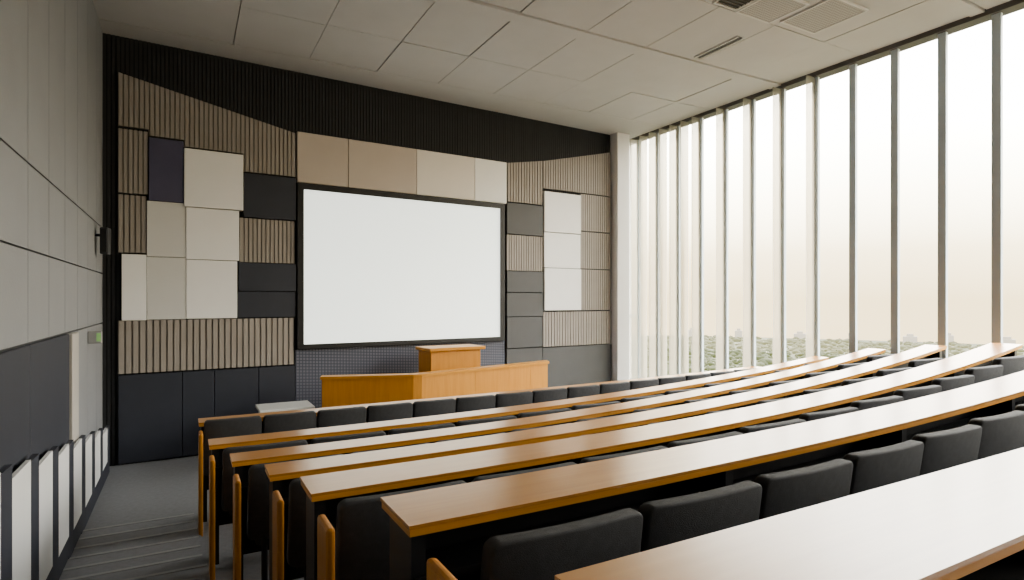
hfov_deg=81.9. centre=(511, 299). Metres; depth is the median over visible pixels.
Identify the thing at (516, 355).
acoustic panel
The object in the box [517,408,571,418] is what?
chair
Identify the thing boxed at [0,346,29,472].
wall panel
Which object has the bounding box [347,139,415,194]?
acoustic panel
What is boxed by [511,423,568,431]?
chair
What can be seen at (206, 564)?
stair step
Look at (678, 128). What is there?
window mullion
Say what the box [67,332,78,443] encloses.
trim
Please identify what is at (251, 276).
acoustic panel
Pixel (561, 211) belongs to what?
acoustic panel
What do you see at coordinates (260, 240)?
panel
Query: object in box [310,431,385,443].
chair
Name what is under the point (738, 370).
chair
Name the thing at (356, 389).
desk
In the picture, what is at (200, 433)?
end panel
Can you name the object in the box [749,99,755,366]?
window mullion
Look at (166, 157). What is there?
acoustic panel
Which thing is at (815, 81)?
window mullion
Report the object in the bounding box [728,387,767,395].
chair
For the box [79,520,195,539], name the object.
stair step
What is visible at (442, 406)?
chair
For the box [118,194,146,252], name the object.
panel
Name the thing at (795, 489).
chair
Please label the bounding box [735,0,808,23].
ceiling vent
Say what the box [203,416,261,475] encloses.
chair
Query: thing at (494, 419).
chair
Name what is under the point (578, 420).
chair
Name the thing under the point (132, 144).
panel
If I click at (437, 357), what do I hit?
lectern
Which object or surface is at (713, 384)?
chair
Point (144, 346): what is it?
panel
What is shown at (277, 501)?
end panel
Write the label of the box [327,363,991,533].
shelf
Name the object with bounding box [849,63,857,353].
window mullion
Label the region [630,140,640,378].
window
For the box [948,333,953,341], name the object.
building
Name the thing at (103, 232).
grille
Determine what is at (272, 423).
chair
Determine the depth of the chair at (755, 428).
3.52 m
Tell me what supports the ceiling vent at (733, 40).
in the ceiling
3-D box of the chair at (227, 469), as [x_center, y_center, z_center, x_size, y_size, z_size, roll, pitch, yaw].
[-1.756,1.448,4.212,0.569,0.854,0.200,0,0,-28]
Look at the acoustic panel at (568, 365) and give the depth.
10.39 m
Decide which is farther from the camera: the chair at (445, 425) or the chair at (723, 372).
the chair at (723, 372)
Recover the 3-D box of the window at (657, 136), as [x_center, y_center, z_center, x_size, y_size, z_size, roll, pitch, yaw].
[2.442,-0.543,10.716,0.260,4.887,0.502,0,0,-29]
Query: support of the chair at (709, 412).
on the floor
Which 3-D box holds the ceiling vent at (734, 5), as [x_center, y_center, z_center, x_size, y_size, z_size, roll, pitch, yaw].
[2.264,-3.027,5.942,0.340,0.020,0.320,0,0,-29]
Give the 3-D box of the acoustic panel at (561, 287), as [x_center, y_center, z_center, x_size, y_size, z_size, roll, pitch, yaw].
[0.862,-0.182,10.200,0.789,0.717,0.081,0,0,-33]
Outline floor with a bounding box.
[59,455,303,579]
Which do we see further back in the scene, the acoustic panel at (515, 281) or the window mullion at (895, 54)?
the acoustic panel at (515, 281)
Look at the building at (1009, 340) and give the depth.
266.96 m
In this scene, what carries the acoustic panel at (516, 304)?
attached to the wall at (292, 101)
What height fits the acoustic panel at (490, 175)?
0.670 m
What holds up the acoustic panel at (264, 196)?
attached to the wall at (292, 101)
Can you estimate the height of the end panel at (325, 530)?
0.825 m
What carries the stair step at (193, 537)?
on the floor
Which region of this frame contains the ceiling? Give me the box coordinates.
[93,0,1011,138]
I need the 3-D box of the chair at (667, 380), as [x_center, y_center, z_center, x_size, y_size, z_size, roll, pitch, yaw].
[2.000,1.420,7.459,0.450,0.899,0.200,0,0,-28]
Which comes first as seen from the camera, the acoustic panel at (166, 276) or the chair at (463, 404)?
the chair at (463, 404)
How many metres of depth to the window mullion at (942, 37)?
6.57 m
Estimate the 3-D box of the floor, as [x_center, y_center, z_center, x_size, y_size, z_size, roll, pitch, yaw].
[1.602,1.670,3.917,8.440,0.860,13.300,0,0,-29]
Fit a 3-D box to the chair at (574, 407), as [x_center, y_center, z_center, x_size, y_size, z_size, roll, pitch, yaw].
[0.795,1.411,5.643,0.569,0.854,0.200,0,0,-28]
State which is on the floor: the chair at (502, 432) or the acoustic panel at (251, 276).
the chair at (502, 432)
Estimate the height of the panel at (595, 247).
0.650 m
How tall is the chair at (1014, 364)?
0.854 m
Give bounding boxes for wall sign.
[88,331,101,343]
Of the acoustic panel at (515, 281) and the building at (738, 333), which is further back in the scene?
the building at (738, 333)
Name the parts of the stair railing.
panel, post, panel, post, panel, post, panel, post, panel, post, panel, post, panel, post, panel, post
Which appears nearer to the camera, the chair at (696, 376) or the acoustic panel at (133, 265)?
the acoustic panel at (133, 265)
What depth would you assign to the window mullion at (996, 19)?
6.13 m
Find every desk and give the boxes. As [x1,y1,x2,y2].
[198,366,759,521]
[208,356,828,564]
[230,348,885,579]
[264,344,946,579]
[300,343,1022,579]
[320,360,548,407]
[380,370,1023,579]
[555,447,1023,579]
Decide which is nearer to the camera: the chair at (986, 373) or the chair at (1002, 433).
the chair at (1002, 433)
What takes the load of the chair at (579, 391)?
on the floor
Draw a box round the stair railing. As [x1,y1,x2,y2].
[0,425,109,579]
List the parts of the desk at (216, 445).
leg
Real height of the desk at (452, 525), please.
1.107 m
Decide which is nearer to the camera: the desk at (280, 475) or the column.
the desk at (280, 475)
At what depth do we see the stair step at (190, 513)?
5.01 m
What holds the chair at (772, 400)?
on the floor
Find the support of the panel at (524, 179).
attached to the wall at (292, 101)
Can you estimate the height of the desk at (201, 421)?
0.927 m
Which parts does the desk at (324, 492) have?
leg, leg, modesty panel, leg, leg, leg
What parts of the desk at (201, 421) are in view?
leg, modesty panel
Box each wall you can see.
[0,0,102,437]
[101,33,609,465]
[630,145,631,378]
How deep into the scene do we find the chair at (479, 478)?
2.68 m
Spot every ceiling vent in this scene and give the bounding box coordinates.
[694,36,743,58]
[712,0,755,10]
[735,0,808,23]
[780,0,868,33]
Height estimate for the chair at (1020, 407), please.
0.823 m
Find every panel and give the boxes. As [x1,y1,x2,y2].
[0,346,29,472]
[25,334,68,460]
[118,72,294,176]
[118,128,147,194]
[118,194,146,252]
[118,318,293,373]
[118,372,181,463]
[122,254,145,320]
[147,201,185,257]
[147,257,185,319]
[149,137,183,202]
[182,370,213,455]
[184,148,242,210]
[186,207,238,260]
[186,260,236,318]
[198,430,202,536]
[209,455,214,579]
[214,367,257,416]
[233,474,240,579]
[237,292,294,317]
[238,263,295,290]
[239,218,294,263]
[243,173,295,220]
[258,365,294,403]
[272,490,283,579]
[295,341,504,407]
[296,131,347,186]
[317,514,334,579]
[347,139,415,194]
[416,149,474,200]
[427,558,456,579]
[474,158,506,203]
[505,202,542,235]
[505,235,541,271]
[505,271,542,291]
[505,293,542,316]
[505,317,541,347]
[505,347,541,363]
[507,161,541,204]
[541,311,610,346]
[542,152,610,196]
[542,191,580,233]
[542,232,580,268]
[542,268,580,309]
[542,344,611,386]
[579,194,610,232]
[579,232,610,269]
[581,269,610,309]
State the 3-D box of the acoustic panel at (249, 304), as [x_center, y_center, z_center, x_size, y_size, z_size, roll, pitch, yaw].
[-3.167,0.058,7.618,0.698,0.330,0.069,0,0,-33]
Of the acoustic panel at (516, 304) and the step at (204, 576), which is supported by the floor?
the step at (204, 576)
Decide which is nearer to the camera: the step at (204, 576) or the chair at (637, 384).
the step at (204, 576)
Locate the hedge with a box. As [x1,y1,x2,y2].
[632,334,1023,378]
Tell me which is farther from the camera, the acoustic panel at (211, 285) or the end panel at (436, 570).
the acoustic panel at (211, 285)
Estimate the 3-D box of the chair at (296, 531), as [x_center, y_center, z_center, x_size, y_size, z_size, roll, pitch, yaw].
[-0.865,1.318,3.071,0.569,0.854,0.200,0,0,-28]
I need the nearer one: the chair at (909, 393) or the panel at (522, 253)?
the chair at (909, 393)
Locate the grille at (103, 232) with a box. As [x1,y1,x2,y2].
[100,229,106,251]
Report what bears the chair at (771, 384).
on the floor
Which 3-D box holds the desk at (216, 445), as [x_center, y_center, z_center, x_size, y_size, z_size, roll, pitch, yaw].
[0.959,1.310,5.981,7.187,1.129,0.235,0,0,-30]
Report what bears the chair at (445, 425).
on the floor
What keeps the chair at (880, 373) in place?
on the floor
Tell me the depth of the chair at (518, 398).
6.28 m
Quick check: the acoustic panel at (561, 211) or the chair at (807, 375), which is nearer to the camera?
the chair at (807, 375)
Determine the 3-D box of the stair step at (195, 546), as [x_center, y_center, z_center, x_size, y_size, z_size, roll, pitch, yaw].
[-2.756,1.860,4.243,0.912,0.008,0.035,0,0,-29]
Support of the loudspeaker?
attached to the wall at (51, 51)
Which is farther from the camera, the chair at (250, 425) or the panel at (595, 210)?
the panel at (595, 210)
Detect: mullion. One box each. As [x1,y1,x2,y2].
[676,126,680,374]
[698,118,703,371]
[722,109,728,369]
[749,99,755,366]
[779,89,785,363]
[812,77,819,355]
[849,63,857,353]
[891,48,899,353]
[938,32,947,358]
[991,12,1002,342]
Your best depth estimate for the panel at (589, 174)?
10.41 m
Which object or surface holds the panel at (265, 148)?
attached to the wall at (292, 101)
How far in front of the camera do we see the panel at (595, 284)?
10.60 m
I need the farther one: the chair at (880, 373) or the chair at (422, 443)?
the chair at (880, 373)
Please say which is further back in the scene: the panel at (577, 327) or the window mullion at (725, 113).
the panel at (577, 327)
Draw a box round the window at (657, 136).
[655,133,659,376]
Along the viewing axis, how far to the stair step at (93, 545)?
4.63 m
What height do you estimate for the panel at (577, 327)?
0.591 m
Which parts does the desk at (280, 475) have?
leg, leg, leg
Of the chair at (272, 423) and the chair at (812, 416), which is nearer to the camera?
the chair at (812, 416)
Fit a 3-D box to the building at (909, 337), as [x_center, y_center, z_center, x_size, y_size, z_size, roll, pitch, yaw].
[196.875,18.900,291.795,9.852,4.200,8.978,0,0,-29]
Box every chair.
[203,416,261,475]
[221,439,307,516]
[246,454,342,579]
[263,411,315,432]
[286,478,305,579]
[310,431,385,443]
[317,406,366,427]
[335,480,465,579]
[351,443,428,453]
[366,402,412,422]
[388,423,454,434]
[412,398,455,417]
[436,432,504,442]
[455,395,495,412]
[456,415,516,426]
[472,462,575,481]
[480,508,642,579]
[495,391,532,407]
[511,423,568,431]
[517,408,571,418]
[532,388,566,402]
[566,385,599,398]
[571,401,620,410]
[575,414,624,422]
[579,446,667,463]
[599,382,629,393]
[620,394,663,402]
[629,379,658,389]
[632,405,676,412]
[638,480,761,551]
[658,376,685,384]
[664,388,701,394]
[667,431,742,447]
[683,396,724,403]
[685,373,710,380]
[703,381,736,387]
[706,407,743,414]
[710,371,734,376]
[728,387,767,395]
[733,368,754,371]
[738,419,805,433]
[740,375,763,380]
[754,458,852,519]
[756,396,797,404]
[768,379,802,386]
[799,407,858,421]
[801,386,841,395]
[804,370,837,378]
[837,362,867,370]
[841,376,878,385]
[843,440,923,494]
[850,395,903,410]
[866,354,894,361]
[876,367,913,376]
[893,385,941,400]
[908,358,942,367]
[912,424,981,475]
[931,375,974,391]
[964,365,1002,383]
[968,410,1023,459]
[992,355,1023,376]
[1014,404,1023,446]
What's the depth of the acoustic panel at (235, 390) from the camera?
7.41 m
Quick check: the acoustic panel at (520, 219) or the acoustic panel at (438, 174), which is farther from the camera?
the acoustic panel at (520, 219)
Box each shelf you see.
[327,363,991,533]
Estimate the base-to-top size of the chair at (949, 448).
0.823 m
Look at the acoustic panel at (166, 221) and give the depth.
6.99 m
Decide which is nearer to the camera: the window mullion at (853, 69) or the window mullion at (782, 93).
the window mullion at (853, 69)
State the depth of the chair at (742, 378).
6.66 m
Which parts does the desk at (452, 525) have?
leg, leg, leg, leg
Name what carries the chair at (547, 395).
on the floor
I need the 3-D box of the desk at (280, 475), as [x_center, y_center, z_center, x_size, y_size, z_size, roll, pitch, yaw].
[1.737,1.124,4.812,6.964,1.242,0.261,0,0,-30]
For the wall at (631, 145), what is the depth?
11.65 m
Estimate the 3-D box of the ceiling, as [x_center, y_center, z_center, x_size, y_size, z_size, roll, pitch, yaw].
[1.670,-3.129,3.898,8.740,0.216,13.600,0,0,-29]
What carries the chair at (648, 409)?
on the floor
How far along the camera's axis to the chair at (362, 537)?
2.33 m
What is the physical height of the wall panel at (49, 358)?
1.055 m
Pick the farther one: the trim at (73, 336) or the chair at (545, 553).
the trim at (73, 336)
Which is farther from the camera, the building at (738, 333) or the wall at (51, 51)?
the building at (738, 333)
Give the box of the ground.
[632,335,1023,373]
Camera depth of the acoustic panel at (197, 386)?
7.16 m
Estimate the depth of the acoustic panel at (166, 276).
6.98 m
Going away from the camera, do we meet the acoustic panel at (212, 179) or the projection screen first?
the acoustic panel at (212, 179)
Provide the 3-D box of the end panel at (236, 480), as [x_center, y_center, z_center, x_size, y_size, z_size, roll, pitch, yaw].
[-1.542,1.407,3.307,0.032,0.825,0.180,0,0,-29]
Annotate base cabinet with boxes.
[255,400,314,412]
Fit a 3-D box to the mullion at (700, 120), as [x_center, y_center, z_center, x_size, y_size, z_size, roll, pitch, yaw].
[2.932,-0.543,9.832,0.260,4.887,0.502,0,0,-29]
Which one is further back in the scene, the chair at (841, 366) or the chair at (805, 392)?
the chair at (841, 366)
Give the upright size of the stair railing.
1.192 m
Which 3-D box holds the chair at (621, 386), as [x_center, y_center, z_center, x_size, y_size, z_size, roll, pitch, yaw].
[1.205,1.432,7.018,0.450,0.899,0.200,0,0,-29]
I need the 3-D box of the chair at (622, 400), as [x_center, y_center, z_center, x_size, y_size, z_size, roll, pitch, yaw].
[1.304,1.391,5.933,0.569,0.854,0.200,0,0,-30]
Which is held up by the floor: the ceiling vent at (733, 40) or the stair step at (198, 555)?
the stair step at (198, 555)
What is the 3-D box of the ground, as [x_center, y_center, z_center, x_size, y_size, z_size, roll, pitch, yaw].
[128.643,21.000,141.669,357.514,0.001,585.934,0,0,-29]
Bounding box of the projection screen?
[296,182,504,348]
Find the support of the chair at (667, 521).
on the floor
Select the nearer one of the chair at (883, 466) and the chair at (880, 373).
the chair at (883, 466)
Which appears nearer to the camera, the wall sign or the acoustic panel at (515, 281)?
the wall sign
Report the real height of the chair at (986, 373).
0.854 m
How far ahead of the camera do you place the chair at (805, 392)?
4.97 m
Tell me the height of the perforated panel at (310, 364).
1.220 m
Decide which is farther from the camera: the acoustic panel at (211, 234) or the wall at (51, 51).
the acoustic panel at (211, 234)
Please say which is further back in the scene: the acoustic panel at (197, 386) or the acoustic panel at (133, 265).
the acoustic panel at (197, 386)
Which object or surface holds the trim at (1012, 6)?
attached to the wall at (631, 145)
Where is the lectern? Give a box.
[416,344,484,371]
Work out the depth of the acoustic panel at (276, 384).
7.67 m
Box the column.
[610,132,629,380]
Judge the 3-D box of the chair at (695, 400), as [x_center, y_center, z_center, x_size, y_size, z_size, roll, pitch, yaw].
[1.750,1.310,5.327,0.569,0.854,0.200,0,0,-29]
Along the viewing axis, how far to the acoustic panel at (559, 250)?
10.16 m
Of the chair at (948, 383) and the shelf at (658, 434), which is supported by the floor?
the chair at (948, 383)
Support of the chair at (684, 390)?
on the floor
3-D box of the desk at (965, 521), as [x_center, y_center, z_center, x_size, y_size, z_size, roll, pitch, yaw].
[3.106,0.874,2.562,6.743,0.972,0.330,0,0,-29]
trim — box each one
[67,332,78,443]
[630,0,1023,145]
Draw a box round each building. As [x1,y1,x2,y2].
[735,328,741,336]
[794,331,805,338]
[903,334,917,342]
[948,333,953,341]
[1003,336,1015,343]
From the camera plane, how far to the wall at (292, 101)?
7.81 m
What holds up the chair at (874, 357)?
on the floor
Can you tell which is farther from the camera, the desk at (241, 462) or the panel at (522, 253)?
the panel at (522, 253)
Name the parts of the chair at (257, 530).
seat, leg, backrest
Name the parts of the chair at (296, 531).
seat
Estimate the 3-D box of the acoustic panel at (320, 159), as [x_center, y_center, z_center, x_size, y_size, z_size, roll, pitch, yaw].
[-2.569,-1.895,8.008,0.678,0.670,0.059,0,0,-33]
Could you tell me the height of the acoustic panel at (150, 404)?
1.015 m
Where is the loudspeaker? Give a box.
[95,227,110,254]
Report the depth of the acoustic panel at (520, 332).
9.73 m
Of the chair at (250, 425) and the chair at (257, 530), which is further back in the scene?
the chair at (250, 425)
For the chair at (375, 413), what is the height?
0.899 m
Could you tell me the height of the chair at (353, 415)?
0.899 m
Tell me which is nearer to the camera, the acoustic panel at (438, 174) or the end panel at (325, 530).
the end panel at (325, 530)
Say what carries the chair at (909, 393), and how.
on the floor
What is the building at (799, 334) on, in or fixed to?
on the ground
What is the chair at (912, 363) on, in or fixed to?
on the floor
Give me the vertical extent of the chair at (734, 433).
0.854 m
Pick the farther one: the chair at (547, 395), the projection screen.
the projection screen
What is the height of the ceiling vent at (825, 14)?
0.020 m
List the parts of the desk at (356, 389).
panel, panel, panel, panel, panel, panel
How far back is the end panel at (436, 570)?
1.51 m
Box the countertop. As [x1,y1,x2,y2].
[320,360,548,379]
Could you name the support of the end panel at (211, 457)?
on the floor
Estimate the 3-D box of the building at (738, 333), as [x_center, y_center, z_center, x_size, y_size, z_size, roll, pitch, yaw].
[126.190,18.400,328.603,8.699,5.200,8.207,0,0,-29]
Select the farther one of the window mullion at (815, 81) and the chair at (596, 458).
the window mullion at (815, 81)
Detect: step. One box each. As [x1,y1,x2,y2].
[63,545,199,570]
[63,554,201,579]
[68,536,198,559]
[74,528,196,549]
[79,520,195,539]
[83,513,193,531]
[123,563,207,579]
[184,575,209,579]
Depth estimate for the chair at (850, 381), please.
5.27 m
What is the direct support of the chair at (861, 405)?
on the floor
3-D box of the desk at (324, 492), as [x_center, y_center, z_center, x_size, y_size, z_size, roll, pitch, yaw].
[2.102,1.042,4.228,6.899,1.197,0.323,0,0,-31]
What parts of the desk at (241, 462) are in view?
leg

